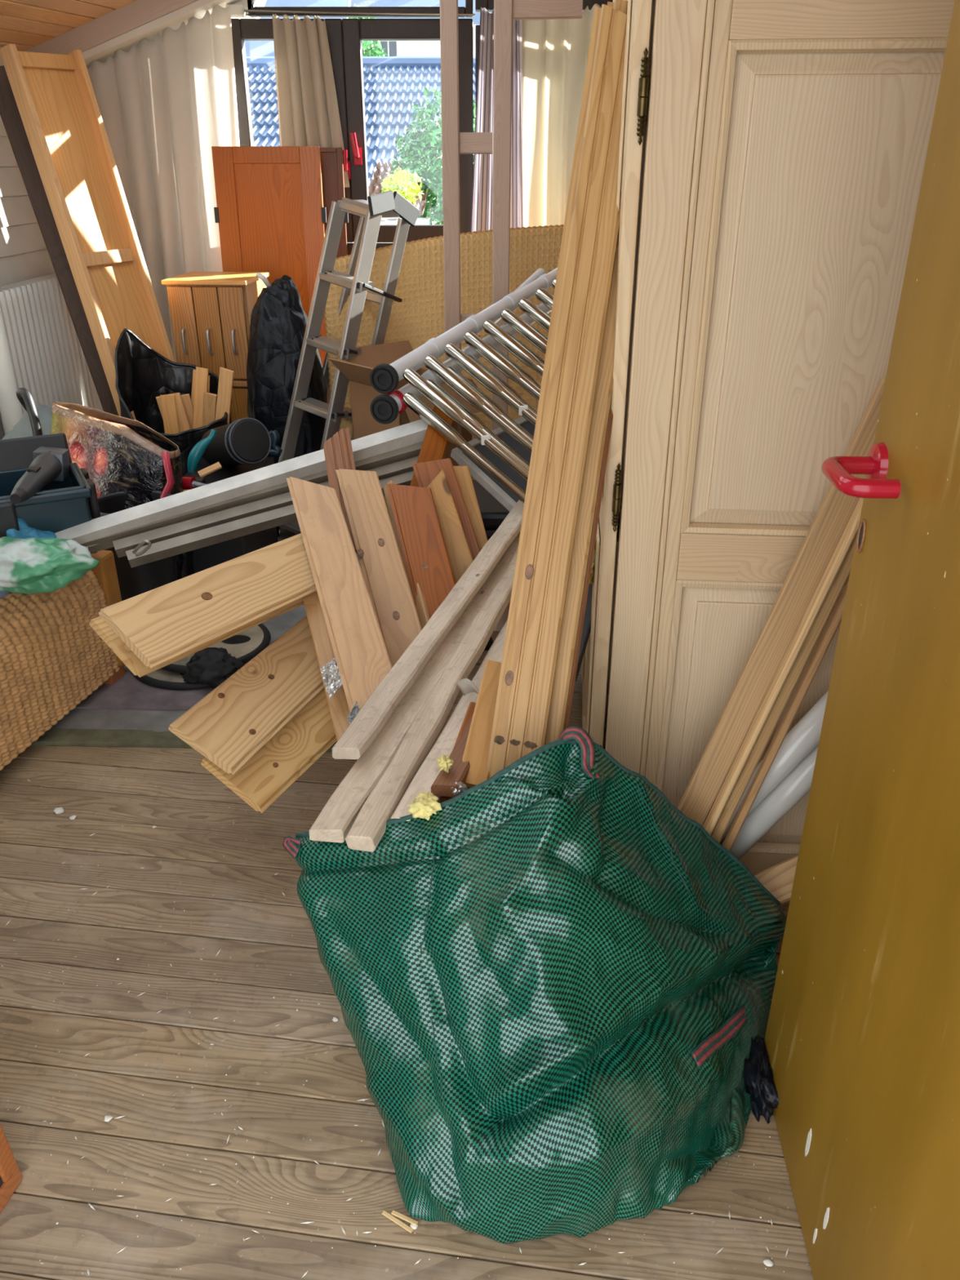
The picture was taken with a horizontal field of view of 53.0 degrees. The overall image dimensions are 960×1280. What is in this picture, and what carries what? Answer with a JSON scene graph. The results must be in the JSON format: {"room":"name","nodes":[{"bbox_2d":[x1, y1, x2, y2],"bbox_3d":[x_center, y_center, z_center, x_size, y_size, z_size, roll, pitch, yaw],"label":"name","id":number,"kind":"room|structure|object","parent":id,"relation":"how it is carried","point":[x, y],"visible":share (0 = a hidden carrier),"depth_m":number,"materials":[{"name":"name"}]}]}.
{"room":"storage room","nodes":[
{"label":"storage room","id":0,"kind":"room"},
{"bbox_2d":[0,46,55,439],"bbox_3d":[-1.835,-0.670,2.392,0.151,1.890,4.685,0,26,0],"label":"wall","id":1,"kind":"structure","parent":0,"point":[24,252],"depth_m":3.65,"materials":[{"name":"white paint"}]},
{"bbox_2d":[0,272,103,434],"bbox_3d":[-1.675,-0.962,3.801,0.081,0.860,0.830,0,26,0],"label":"radiator","id":2,"kind":"object","parent":1,"relation":"attached to","point":[42,353],"visible":0.34,"depth_m":3.58,"materials":[{"name":"metal"}]},
{"bbox_2d":[82,0,241,67],"bbox_3d":[-0.630,-2.604,3.675,2.460,0.910,0.175,0,26,0],"label":"trim","id":3,"kind":"structure","parent":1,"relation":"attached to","point":[148,31],"depth_m":3.73,"materials":[{"name":"white paint"}]},
{"bbox_2d":[0,0,135,51],"bbox_3d":[0.270,-1.821,1.854,4.660,1.008,4.735,0,26,0],"label":"ceiling","id":4,"kind":"structure","parent":0,"point":[27,24],"depth_m":3.48,"materials":[{"name":"brown wood"}]},
{"bbox_2d":[102,0,266,62],"bbox_3d":[0.270,-1.996,4.239,4.260,2.640,0.200,0,26,0],"label":"wall","id":5,"kind":"structure","parent":0,"point":[244,2],"depth_m":3.92,"materials":[{"name":"paint"}]},
{"bbox_2d":[25,0,198,54],"bbox_3d":[-0.630,-2.657,3.660,2.460,0.968,0.215,0,26,0],"label":"ceiling beam","id":6,"kind":"structure","parent":5,"relation":"attached to","point":[138,13],"depth_m":3.69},
{"bbox_2d":[86,4,239,362],"bbox_3d":[-1.329,-1.729,4.116,0.713,1.668,0.072,0,26,0],"label":"curtain","id":7,"kind":"object","parent":5,"relation":"hanging from","point":[163,102],"visible":0.37,"depth_m":3.93,"materials":[{"name":"white fabric"}]},
{"bbox_2d":[226,4,245,17],"bbox_3d":[-0.966,-2.490,3.807,0.065,0.036,0.060,0,26,0],"label":"bracket","id":8,"kind":"object","parent":5,"relation":"attached to","point":[237,10],"visible":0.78,"depth_m":3.78,"materials":[{"name":"white paint"}]},
{"bbox_2d":[243,9,475,16],"bbox_3d":[-0.492,-2.483,3.810,0.944,0.022,0.008,0,26,0],"label":"wire","id":9,"kind":"object","parent":8,"relation":"attached to","point":[245,11],"visible":1,"depth_m":3.81,"materials":[{"name":"silver metal"}]},
{"bbox_2d":[272,13,349,187],"bbox_3d":[-0.699,-2.200,3.949,0.287,0.622,0.050,0,26,-1],"label":"curtain","id":10,"kind":"object","parent":9,"relation":"hanging from","point":[308,110],"visible":0.8,"depth_m":3.92,"materials":[{"name":"beige fabric"}]},
{"bbox_2d":[470,7,523,232],"bbox_3d":[0.094,-2.005,4.011,0.297,1.065,0.071,0,26,0],"label":"curtain","id":11,"kind":"object","parent":9,"relation":"hanging from","point":[482,212],"visible":0.48,"depth_m":3.96,"materials":[{"name":"fabric"}]},
{"bbox_2d":[231,18,353,242],"bbox_3d":[-0.795,-2.124,4.054,0.486,0.835,0.139,0,26,0],"label":"window","id":12,"kind":"structure","parent":5,"relation":"in","point":[242,29],"depth_m":3.95,"materials":[{"name":"brown wood"}]},
{"bbox_2d":[320,147,348,257],"bbox_3d":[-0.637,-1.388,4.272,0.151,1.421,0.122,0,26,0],"label":"door","id":13,"kind":"structure","parent":5,"relation":"in","point":[331,158],"depth_m":4.05,"materials":[{"name":"brown wood"}]},
{"bbox_2d":[247,0,472,17],"bbox_3d":[-0.483,-2.594,3.873,0.909,0.143,0.070,0,26,0],"label":"window","id":14,"kind":"structure","parent":5,"relation":"in","point":[468,9],"depth_m":3.87,"materials":[{"name":"brown wood"}]},
{"bbox_2d":[342,18,473,242],"bbox_3d":[-0.292,-2.124,4.054,0.528,0.835,0.139,0,26,0],"label":"window","id":15,"kind":"structure","parent":5,"relation":"in","point":[354,30],"depth_m":3.99,"materials":[{"name":"brown wood"}]},
{"bbox_2d":[475,0,613,12],"bbox_3d":[0.327,-2.694,3.824,0.690,0.330,0.070,0,26,0],"label":"window","id":16,"kind":"structure","parent":5,"relation":"in","point":[488,5],"depth_m":3.86,"materials":[{"name":"brown wood"}]},
{"bbox_2d":[521,3,601,227],"bbox_3d":[0.341,-1.989,3.963,0.355,1.067,0.056,1,26,1],"label":"curtain","id":17,"kind":"object","parent":5,"relation":"hanging from","point":[555,52],"visible":0.48,"depth_m":3.88,"materials":[{"name":"beige fabric"}]},
{"bbox_2d":[244,0,351,56],"bbox_3d":[-4.420,-8.330,20.420,3.855,11.617,4.000,0,26,0],"label":"sky","id":18,"kind":"structure","parent":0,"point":[253,48],"depth_m":18.20,"materials":[{"name":"white"}]},
{"bbox_2d":[0,649,813,1279],"bbox_3d":[0.277,0.051,3.021,7.000,0.061,7.800,4,26,7],"label":"floor","id":19,"kind":"structure","parent":0,"point":[135,1050],"depth_m":1.58,"materials":[{"name":"brown wood"}]},
{"bbox_2d":[0,1123,22,1213],"bbox_3d":[-0.750,0.662,1.094,0.058,0.548,0.500,4,27,9],"label":"framed board","id":20,"kind":"object","parent":19,"relation":"on","point":[11,1176],"visible":1,"depth_m":1.39,"materials":[{"name":"orange wood"}]},
{"bbox_2d":[2,404,52,439],"bbox_3d":[-1.392,-0.462,3.306,0.590,0.694,0.464,0,26,0],"label":"tarpaulin","id":21,"kind":"object","parent":19,"relation":"on","point":[23,428],"visible":0.02,"depth_m":3.09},
{"bbox_2d":[0,550,125,770],"bbox_3d":[-1.580,0.242,2.058,0.762,0.448,1.762,5,27,11],"label":"wicker basket","id":22,"kind":"object","parent":19,"relation":"on","point":[51,658],"visible":0.74,"depth_m":2.47,"materials":[{"name":"brown wicker"}]},
{"bbox_2d":[6,517,56,538],"bbox_3d":[-1.160,-0.255,2.418,0.186,0.138,0.177,-21,33,-37],"label":"bag","id":23,"kind":"object","parent":22,"relation":"on","point":[25,531],"visible":0.2,"depth_m":2.37,"materials":[{"name":"blue"}]},
{"bbox_2d":[0,536,99,594],"bbox_3d":[-1.074,-0.191,2.320,0.296,0.120,0.218,0,26,0],"label":"bag","id":24,"kind":"object","parent":22,"relation":"on","point":[28,566],"visible":1,"depth_m":2.28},
{"bbox_2d":[0,432,101,553],"bbox_3d":[-1.226,-0.353,2.472,0.440,0.249,0.348,-13,29,-25],"label":"storage bin","id":25,"kind":"object","parent":22,"relation":"on","point":[58,506],"visible":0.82,"depth_m":2.43,"materials":[{"name":"teal plastic"}]},
{"bbox_2d":[9,446,70,503],"bbox_3d":[-1.115,-0.404,2.422,0.083,0.085,0.367,-4,26,-7],"label":"tool","id":26,"kind":"object","parent":25,"relation":"on","point":[48,464],"visible":1,"depth_m":2.43,"materials":[{"name":"grey plastic"}]},
{"bbox_2d":[80,441,422,553],"bbox_3d":[-0.579,-0.396,2.584,1.023,0.221,0.055,-11,28,-21],"label":"rail","id":27,"kind":"object","parent":25,"relation":"on","point":[414,450],"visible":0.23,"depth_m":2.55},
{"bbox_2d":[54,418,428,547],"bbox_3d":[-0.697,-0.384,2.538,1.276,0.291,0.062,-11,28,-21],"label":"rail","id":28,"kind":"object","parent":22,"relation":"on","point":[412,433],"visible":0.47,"depth_m":2.54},
{"bbox_2d":[31,527,363,750],"bbox_3d":[-0.778,-0.150,3.342,1.200,0.018,1.912,1,26,1],"label":"rug","id":29,"kind":"object","parent":19,"relation":"on","point":[129,712],"visible":0.04,"depth_m":2.62,"materials":[{"name":"carpet"}]},
{"bbox_2d":[0,65,119,416],"bbox_3d":[-1.490,-1.240,3.649,0.470,1.640,0.107,9,28,18],"label":"dark timber","id":30,"kind":"object","parent":29,"relation":"on","point":[10,114],"visible":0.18,"depth_m":3.52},
{"bbox_2d":[0,43,175,420],"bbox_3d":[-1.323,-1.255,3.527,0.434,1.589,0.289,12,29,22],"label":"wooden door","id":31,"kind":"structure","parent":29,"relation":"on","point":[54,95],"depth_m":3.41,"materials":[{"name":"wood"}]},
{"bbox_2d":[15,387,195,580],"bbox_3d":[-1.205,-0.443,3.129,0.551,0.723,0.322,8,27,16],"label":"shopping bag","id":32,"kind":"object","parent":29,"relation":"on","point":[118,454],"visible":0.27,"depth_m":3.01,"materials":[{"name":"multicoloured plastic"}]},
{"bbox_2d":[97,490,177,600],"bbox_3d":[-1.055,-0.223,3.014,0.250,0.439,0.250,0,26,0],"label":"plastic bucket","id":33,"kind":"object","parent":29,"relation":"on","point":[136,580],"visible":0.3,"depth_m":2.95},
{"bbox_2d":[115,328,231,475],"bbox_3d":[-1.104,-0.721,3.579,0.401,0.823,0.352,10,28,20],"label":"bag","id":34,"kind":"object","parent":29,"relation":"on","point":[143,375],"visible":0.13,"depth_m":3.56,"materials":[{"name":"black"}]},
{"bbox_2d":[160,394,178,434],"bbox_3d":[-1.126,-0.716,3.536,0.056,0.365,0.022,-5,27,-9],"label":"wood offcut","id":35,"kind":"object","parent":34,"relation":"in","point":[168,405],"visible":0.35,"depth_m":3.48,"materials":[{"name":"brown wood"}]},
{"bbox_2d":[164,392,190,432],"bbox_3d":[-1.099,-0.731,3.580,0.140,0.364,0.053,15,30,28],"label":"wood offcut","id":36,"kind":"object","parent":34,"relation":"in","point":[183,423],"visible":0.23,"depth_m":3.54,"materials":[{"name":"brown wood"}]},
{"bbox_2d":[192,366,208,428],"bbox_3d":[-1.053,-0.788,3.603,0.128,0.450,0.037,-23,35,-39],"label":"wood offcut","id":37,"kind":"object","parent":34,"relation":"in","point":[202,374],"visible":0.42,"depth_m":3.56,"materials":[{"name":"brown wood"}]},
{"bbox_2d":[202,391,217,426],"bbox_3d":[-1.016,-0.741,3.597,0.109,0.367,0.010,2,26,4],"label":"wood offcut","id":38,"kind":"object","parent":34,"relation":"in","point":[209,411],"visible":0.35,"depth_m":3.54,"materials":[{"name":"brown wood"}]},
{"bbox_2d":[215,367,234,424],"bbox_3d":[-0.953,-0.771,3.547,0.147,0.457,0.016,2,26,5],"label":"wood offcut","id":39,"kind":"object","parent":34,"relation":"in","point":[224,395],"visible":0.35,"depth_m":3.48,"materials":[{"name":"brown wood"}]},
{"bbox_2d":[131,662,246,690],"bbox_3d":[-0.843,0.048,2.900,0.404,0.024,0.404,0,26,0],"label":"round disc","id":40,"kind":"object","parent":29,"relation":"on","point":[159,678],"visible":0.17,"depth_m":2.74,"materials":[{"name":"black rubber"}]},
{"bbox_2d":[160,623,271,673],"bbox_3d":[-0.823,0.007,2.913,0.374,0.024,0.374,0,26,0],"label":"round disc","id":41,"kind":"object","parent":40,"relation":"on","point":[247,644],"visible":0.27,"depth_m":2.87,"materials":[{"name":"black rubber"}]},
{"bbox_2d":[179,647,244,690],"bbox_3d":[-0.771,0.083,2.760,0.197,0.117,0.144,0,26,0],"label":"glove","id":42,"kind":"object","parent":29,"relation":"on","point":[212,668],"visible":0.78,"depth_m":2.72,"materials":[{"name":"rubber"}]},
{"bbox_2d":[183,457,277,573],"bbox_3d":[-0.893,-0.402,3.426,0.256,0.395,0.520,0,26,0],"label":"crate","id":43,"kind":"object","parent":29,"relation":"on","point":[205,557],"visible":0.16,"depth_m":3.26,"materials":[{"name":"plastic"}]},
{"bbox_2d":[186,429,217,488],"bbox_3d":[-0.931,-0.593,3.162,0.154,0.182,0.070,-7,27,-15],"label":"brush","id":44,"kind":"object","parent":43,"relation":"on","point":[196,454],"visible":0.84,"depth_m":3.15,"materials":[{"name":"teal plastic"}]},
{"bbox_2d":[201,417,271,466],"bbox_3d":[-0.848,-0.677,3.319,0.154,0.211,0.287,-21,33,-37],"label":"drum","id":45,"kind":"object","parent":43,"relation":"on","point":[244,441],"visible":0.98,"depth_m":3.23,"materials":[{"name":"plastic"}]},
{"bbox_2d":[246,271,327,463],"bbox_3d":[-0.768,-0.950,3.875,0.336,1.004,0.294,0,26,0],"label":"bag","id":46,"kind":"object","parent":29,"relation":"on","point":[278,318],"visible":0.45,"depth_m":3.70,"materials":[{"name":"black"}]},
{"bbox_2d":[276,190,419,537],"bbox_3d":[-0.544,-0.999,3.644,0.655,1.275,0.464,0,26,0],"label":"stepladder","id":47,"kind":"object","parent":29,"relation":"on","point":[355,282],"visible":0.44,"depth_m":3.52,"materials":[{"name":"metal"}]},
{"bbox_2d":[328,340,480,531],"bbox_3d":[-0.255,-0.683,3.589,0.492,0.756,0.434,-22,34,-37],"label":"cardboard box","id":48,"kind":"object","parent":29,"relation":"on","point":[357,370],"visible":0.3,"depth_m":3.46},
{"bbox_2d":[324,224,564,479],"bbox_3d":[-0.084,-1.049,3.861,1.048,1.146,0.252,-3,26,-5],"label":"screen","id":49,"kind":"object","parent":29,"relation":"on","point":[420,317],"visible":0.16,"depth_m":3.75,"materials":[{"name":"wicker"}]},
{"bbox_2d":[231,379,248,422],"bbox_3d":[-1.017,-0.858,4.146,0.315,0.579,0.380,2,26,4],"label":"base cabinet","id":50,"kind":"object","parent":19,"relation":"on","point":[239,393],"visible":0.02,"depth_m":3.89,"materials":[{"name":"brown wood"}]},
{"bbox_2d":[160,271,270,380],"bbox_3d":[-1.049,-1.278,3.914,0.331,0.379,0.370,2,26,4],"label":"base cabinet","id":51,"kind":"object","parent":50,"relation":"on","point":[211,312],"visible":0.89,"depth_m":3.77,"materials":[{"name":"brown wood"}]},
{"bbox_2d":[211,146,326,366],"bbox_3d":[-0.876,-1.354,4.199,0.465,1.425,0.141,0,26,0],"label":"cabinet","id":52,"kind":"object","parent":19,"relation":"on","point":[270,214],"depth_m":4.02,"materials":[{"name":"orange wood"}]},
{"bbox_2d":[200,688,337,813],"bbox_3d":[-0.377,0.168,2.144,0.138,0.104,0.580,11,28,21],"label":"board","id":53,"kind":"object","parent":19,"relation":"on","point":[264,777],"visible":0.49,"depth_m":2.01,"materials":[{"name":"brown wood"}]},
{"bbox_2d":[168,615,324,774],"bbox_3d":[-0.437,0.083,2.139,0.139,0.094,0.635,9,28,17],"label":"board","id":54,"kind":"object","parent":53,"relation":"on","point":[228,726],"visible":0.94,"depth_m":2.02,"materials":[{"name":"brown wood"}]},
{"bbox_2d":[88,591,316,677],"bbox_3d":[-0.542,-0.092,2.159,0.124,0.168,0.725,13,29,24],"label":"board","id":55,"kind":"object","parent":54,"relation":"on","point":[109,637],"visible":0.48,"depth_m":1.87,"materials":[{"name":"brown wood"}]},
{"bbox_2d":[302,591,350,741],"bbox_3d":[-0.309,0.051,2.108,0.086,0.190,0.420,-8,27,-16],"label":"board","id":56,"kind":"object","parent":55,"relation":"on","point":[338,705],"visible":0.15,"depth_m":2.12,"materials":[{"name":"brown wood"}]},
{"bbox_2d":[320,657,342,698],"bbox_3d":[-0.303,0.074,2.013,0.052,0.052,0.099,-9,28,-18],"label":"scrap","id":57,"kind":"object","parent":56,"relation":"attached to","point":[330,672],"visible":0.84,"depth_m":2.01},
{"bbox_2d":[1,778,788,1277],"bbox_3d":[-0.177,0.591,1.852,1.868,0.003,1.228,0,26,0],"label":"crumbs","id":58,"kind":"object","parent":19,"relation":"on","point":[363,1100],"visible":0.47,"depth_m":1.42,"materials":[{"name":"white paint"}]},
{"bbox_2d":[471,480,509,649],"bbox_3d":[0.070,-0.233,3.021,0.430,0.450,0.383,0,26,0],"label":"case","id":59,"kind":"object","parent":19,"relation":"on","point":[492,512],"visible":0.02,"depth_m":2.82,"materials":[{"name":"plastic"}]},
{"bbox_2d":[125,470,413,568],"bbox_3d":[-0.517,-0.335,2.576,0.836,0.170,0.043,-11,28,-21],"label":"rail","id":60,"kind":"object","parent":59,"relation":"on","point":[206,537],"visible":0.65,"depth_m":2.51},
{"bbox_2d":[112,456,418,557],"bbox_3d":[-0.526,-0.370,2.587,0.890,0.183,0.044,-11,28,-21],"label":"rail","id":61,"kind":"object","parent":60,"relation":"on","point":[121,545],"visible":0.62,"depth_m":2.53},
{"bbox_2d":[440,0,582,466],"bbox_3d":[0.095,-1.389,3.219,0.436,2.350,0.050,0,26,0],"label":"ladder frame","id":62,"kind":"object","parent":19,"relation":"on","point":[497,143],"visible":0.63,"depth_m":3.09,"materials":[{"name":"brown wood"}]},
{"bbox_2d":[282,725,786,1244],"bbox_3d":[0.121,0.452,1.491,0.886,0.568,0.624,0,26,0],"label":"bag","id":63,"kind":"object","parent":19,"relation":"on","point":[553,987],"visible":0.95,"depth_m":1.40,"materials":[{"name":"fabric"}]},
{"bbox_2d":[309,531,519,843],"bbox_3d":[-0.057,0.010,2.092,0.064,0.059,1.352,7,27,14],"label":"batten","id":64,"kind":"object","parent":63,"relation":"on","point":[335,821],"visible":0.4,"depth_m":1.74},
{"bbox_2d":[386,484,455,617],"bbox_3d":[-0.129,-0.181,2.374,0.104,0.330,0.369,-9,28,-17],"label":"board","id":65,"kind":"object","parent":64,"relation":"on","point":[425,555],"visible":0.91,"depth_m":2.38,"materials":[{"name":"red wood"}]},
{"bbox_2d":[332,500,524,759],"bbox_3d":[-0.028,-0.128,2.258,0.057,0.076,1.430,7,27,15],"label":"batten","id":66,"kind":"object","parent":64,"relation":"on","point":[377,709],"visible":0.86,"depth_m":1.97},
{"bbox_2d":[345,546,518,852],"bbox_3d":[-0.009,0.000,2.086,0.054,0.051,1.425,6,27,13],"label":"batten","id":67,"kind":"object","parent":63,"relation":"on","point":[366,831],"visible":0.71,"depth_m":1.75,"materials":[{"name":"wood"}]},
{"bbox_2d":[486,4,626,778],"bbox_3d":[0.115,-0.216,1.582,0.091,1.480,0.716,9,27,17],"label":"board","id":68,"kind":"object","parent":63,"relation":"in","point":[591,227],"visible":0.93,"depth_m":1.57,"materials":[{"name":"wood"}]},
{"bbox_2d":[544,0,627,745],"bbox_3d":[0.143,-0.233,1.607,0.100,1.494,0.730,9,27,17],"label":"board","id":69,"kind":"object","parent":63,"relation":"in","point":[603,393],"visible":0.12,"depth_m":1.59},
{"bbox_2d":[563,400,613,729],"bbox_3d":[0.153,-0.210,1.632,0.096,1.435,0.704,9,27,17],"label":"board","id":70,"kind":"object","parent":69,"relation":"on","point":[611,414],"visible":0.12,"depth_m":1.62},
{"bbox_2d":[677,377,885,826],"bbox_3d":[0.498,0.019,1.652,0.375,0.902,0.031,-8,27,-16],"label":"wooden plank","id":71,"kind":"object","parent":63,"relation":"on","point":[836,509],"visible":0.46,"depth_m":1.64,"materials":[{"name":"wood"}]},
{"bbox_2d":[702,497,863,835],"bbox_3d":[0.516,0.053,1.635,0.301,0.790,0.028,-8,27,-16],"label":"strip","id":72,"kind":"object","parent":63,"relation":"in","point":[844,544],"visible":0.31,"depth_m":1.62,"materials":[{"name":"brown wood"}]},
{"bbox_2d":[711,533,857,843],"bbox_3d":[0.537,0.058,1.653,0.303,0.790,0.030,-8,27,-16],"label":"strip","id":73,"kind":"object","parent":63,"relation":"in","point":[843,573],"visible":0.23,"depth_m":1.65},
{"bbox_2d":[721,582,848,850],"bbox_3d":[0.565,0.077,1.674,0.279,0.771,0.021,-8,27,-15],"label":"strip","id":74,"kind":"object","parent":63,"relation":"in","point":[835,620],"visible":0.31,"depth_m":1.69,"materials":[{"name":"brown wood"}]},
{"bbox_2d":[742,1035,778,1124],"bbox_3d":[0.450,0.705,1.560,0.055,0.076,0.158,-3,26,-6],"label":"plastic bag","id":75,"kind":"object","parent":19,"relation":"on","point":[757,1072],"visible":0.84,"depth_m":1.53,"materials":[{"name":"black"}]},
{"bbox_2d":[581,0,954,874],"bbox_3d":[0.551,-0.557,2.039,0.596,1.860,1.040,2,26,4],"label":"door","id":76,"kind":"structure","parent":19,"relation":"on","point":[772,155],"depth_m":1.52,"materials":[{"name":"brown wood"}]},
{"bbox_2d":[574,583,592,681],"bbox_3d":[0.229,-0.039,2.159,0.048,0.235,0.178,14,29,26],"label":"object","id":77,"kind":"object","parent":76,"relation":"attached to","point":[587,621],"visible":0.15,"depth_m":2.14,"materials":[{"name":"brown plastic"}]},
{"bbox_3d":[0.279,-0.345,2.679,0.052,0.043,1.037,1,48,24],"label":"floor timber","id":78,"kind":"structure","parent":76,"relation":"attached to","visible":0},
{"bbox_2d":[369,267,557,503],"bbox_3d":[0.218,-0.784,2.902,0.648,0.623,0.980,16,30,29],"label":"towel radiator","id":79,"kind":"object","parent":78,"relation":"on","point":[384,378],"visible":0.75,"depth_m":2.73,"materials":[{"name":"metal"}]},
{"bbox_2d":[335,468,422,666],"bbox_3d":[-0.234,-0.160,2.334,0.100,0.382,0.561,-9,28,-17],"label":"board","id":80,"kind":"object","parent":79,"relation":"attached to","point":[384,575],"visible":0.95,"depth_m":2.34,"materials":[{"name":"brown wood"}]},
{"bbox_2d":[98,533,316,668],"bbox_3d":[-0.505,-0.115,2.086,0.125,0.143,0.692,13,29,25],"label":"board","id":81,"kind":"object","parent":80,"relation":"on","point":[160,624],"visible":0.91,"depth_m":1.98,"materials":[{"name":"brown wood"}]},
{"bbox_2d":[286,476,392,712],"bbox_3d":[-0.320,-0.133,2.182,0.107,0.298,0.729,-8,27,-17],"label":"board","id":82,"kind":"object","parent":81,"relation":"on","point":[362,660],"visible":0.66,"depth_m":2.14,"materials":[{"name":"brown wood"}]},
{"bbox_2d":[323,426,357,552],"bbox_3d":[-0.349,-0.388,2.472,0.074,0.245,0.324,-6,27,-12],"label":"board","id":83,"kind":"object","parent":81,"relation":"on","point":[338,451],"visible":0.46,"depth_m":2.50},
{"bbox_2d":[382,480,430,629],"bbox_3d":[-0.166,-0.153,2.372,0.028,0.362,0.494,-8,27,-16],"label":"board","id":84,"kind":"object","parent":80,"relation":"attached to","point":[421,606],"visible":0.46,"depth_m":2.34,"materials":[{"name":"brown wood"}]},
{"bbox_2d":[409,406,453,486],"bbox_3d":[-0.132,-0.520,2.667,0.062,0.220,0.206,10,28,20],"label":"board","id":85,"kind":"object","parent":79,"relation":"on","point":[433,446],"visible":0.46,"depth_m":2.66,"materials":[{"name":"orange wood"}]},
{"bbox_2d":[453,466,488,551],"bbox_3d":[-0.007,-0.271,2.616,0.050,0.366,0.243,-14,30,-27],"label":"board","id":86,"kind":"object","parent":79,"relation":"on","point":[462,473],"visible":0.38,"depth_m":2.61,"materials":[{"name":"brown wood"}]},
{"bbox_2d":[411,457,479,560],"bbox_3d":[-0.064,-0.267,2.558,0.091,0.390,0.291,-17,31,-31],"label":"board","id":87,"kind":"object","parent":86,"relation":"on","point":[425,473],"visible":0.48,"depth_m":2.55,"materials":[{"name":"red wood"}]},
{"bbox_2d":[491,600,510,641],"bbox_3d":[0.252,-0.469,2.771,0.065,0.538,1.184,9,28,18],"label":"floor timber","id":88,"kind":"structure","parent":78,"relation":"on","point":[504,617],"depth_m":2.40,"materials":[{"name":"brown wood"}]},
{"bbox_2d":[390,618,507,821],"bbox_3d":[0.036,0.048,2.043,0.060,0.056,1.211,6,27,13],"label":"batten","id":89,"kind":"object","parent":88,"relation":"on","point":[428,772],"visible":0.34,"depth_m":1.72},
{"bbox_2d":[406,791,442,820],"bbox_3d":[-0.086,0.259,1.502,0.057,0.043,0.053,0,26,0],"label":"lump","id":90,"kind":"object","parent":89,"relation":"on","point":[424,805],"visible":1,"depth_m":1.49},
{"bbox_2d":[431,678,479,797],"bbox_3d":[0.044,0.043,2.009,0.106,0.092,1.020,7,27,13],"label":"batten","id":91,"kind":"object","parent":89,"relation":"on","point":[442,785],"depth_m":1.60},
{"bbox_2d":[462,659,501,788],"bbox_3d":[0.011,0.145,1.691,0.052,0.112,0.278,5,27,10],"label":"board offcut","id":92,"kind":"object","parent":91,"relation":"on","point":[478,740],"visible":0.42,"depth_m":1.67,"materials":[{"name":"brown wood"}]},
{"bbox_2d":[426,469,473,583],"bbox_3d":[-0.055,-0.227,2.459,0.057,0.373,0.238,-17,31,-30],"label":"board","id":93,"kind":"object","parent":88,"relation":"on","point":[458,550],"visible":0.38,"depth_m":2.46,"materials":[{"name":"brown wood"}]},
{"bbox_2d":[450,408,537,511],"bbox_3d":[0.261,-0.552,2.912,0.631,0.302,0.354,-23,34,-38],"label":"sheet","id":94,"kind":"object","parent":88,"relation":"on","point":[494,487],"visible":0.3,"depth_m":2.80,"materials":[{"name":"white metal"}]},
{"bbox_2d":[753,854,798,906],"bbox_3d":[0.554,0.481,1.849,0.286,0.190,0.079,-3,26,-6],"label":"strip","id":95,"kind":"object","parent":19,"relation":"on","point":[778,879],"visible":0.15,"depth_m":1.83,"materials":[{"name":"brown wood"}]},
{"bbox_2d":[720,744,818,859],"bbox_3d":[0.580,0.279,1.800,0.294,0.393,0.052,0,26,0],"label":"pipe","id":96,"kind":"object","parent":95,"relation":"on","point":[797,783],"visible":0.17,"depth_m":1.79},
{"bbox_2d":[720,690,828,844],"bbox_3d":[0.558,0.219,1.770,0.309,0.424,0.052,0,26,0],"label":"pipe","id":97,"kind":"object","parent":96,"relation":"on","point":[804,736],"visible":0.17,"depth_m":1.74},
{"bbox_2d":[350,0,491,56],"bbox_3d":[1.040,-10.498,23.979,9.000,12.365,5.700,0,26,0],"label":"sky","id":98,"kind":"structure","parent":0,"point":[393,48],"depth_m":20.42,"materials":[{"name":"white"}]},
{"bbox_3d":[0.270,-0.012,0.206,4.260,2.640,0.140,0,26,0],"label":"wall","id":99,"kind":"structure","parent":0,"visible":0},
{"bbox_2d":[764,0,959,1279],"bbox_3d":[0.429,-0.001,0.789,0.110,1.996,0.860,2,26,3],"label":"door","id":100,"kind":"structure","parent":99,"relation":"in","point":[862,1040],"depth_m":1.06,"materials":[{"name":"yellow paint"}]},
{"label":"outside","id":101,"kind":"structure","parent":0,"visible":0},
{"bbox_3d":[0.000,-9.916,37.026,120.000,0.200,64.800,0,26,0],"label":"ground","id":102,"kind":"structure","parent":101,"visible":0},
{"bbox_2d":[246,56,475,223],"bbox_3d":[-1.325,-3.309,13.455,6.329,8.757,5.112,0,26,0],"label":"tiled roof","id":103,"kind":"structure","parent":102,"relation":"on","point":[392,84],"depth_m":12.73,"materials":[{"name":"blue tile"}]},
{"bbox_2d":[342,3,387,56],"bbox_3d":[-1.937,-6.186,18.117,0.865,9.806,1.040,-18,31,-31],"label":"tree","id":104,"kind":"object","parent":102,"relation":"on","point":[370,48],"visible":0.12,"depth_m":15.96,"materials":[{"name":"green plant"}]},
{"bbox_2d":[368,158,433,224],"bbox_3d":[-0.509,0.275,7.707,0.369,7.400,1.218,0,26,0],"label":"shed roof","id":105,"kind":"structure","parent":102,"relation":"on","point":[375,188],"depth_m":6.13,"materials":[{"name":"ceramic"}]},
{"bbox_2d":[380,165,423,217],"bbox_3d":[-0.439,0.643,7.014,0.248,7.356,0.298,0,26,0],"label":"shrub","id":106,"kind":"object","parent":102,"relation":"on","point":[400,182],"visible":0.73,"depth_m":5.38,"materials":[{"name":"yellow plant"}]},
{"bbox_2d":[390,85,475,224],"bbox_3d":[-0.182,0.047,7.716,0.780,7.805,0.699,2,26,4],"label":"shrub","id":107,"kind":"object","parent":102,"relation":"on","point":[428,140],"visible":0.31,"depth_m":6.04,"materials":[{"name":"green plant"}]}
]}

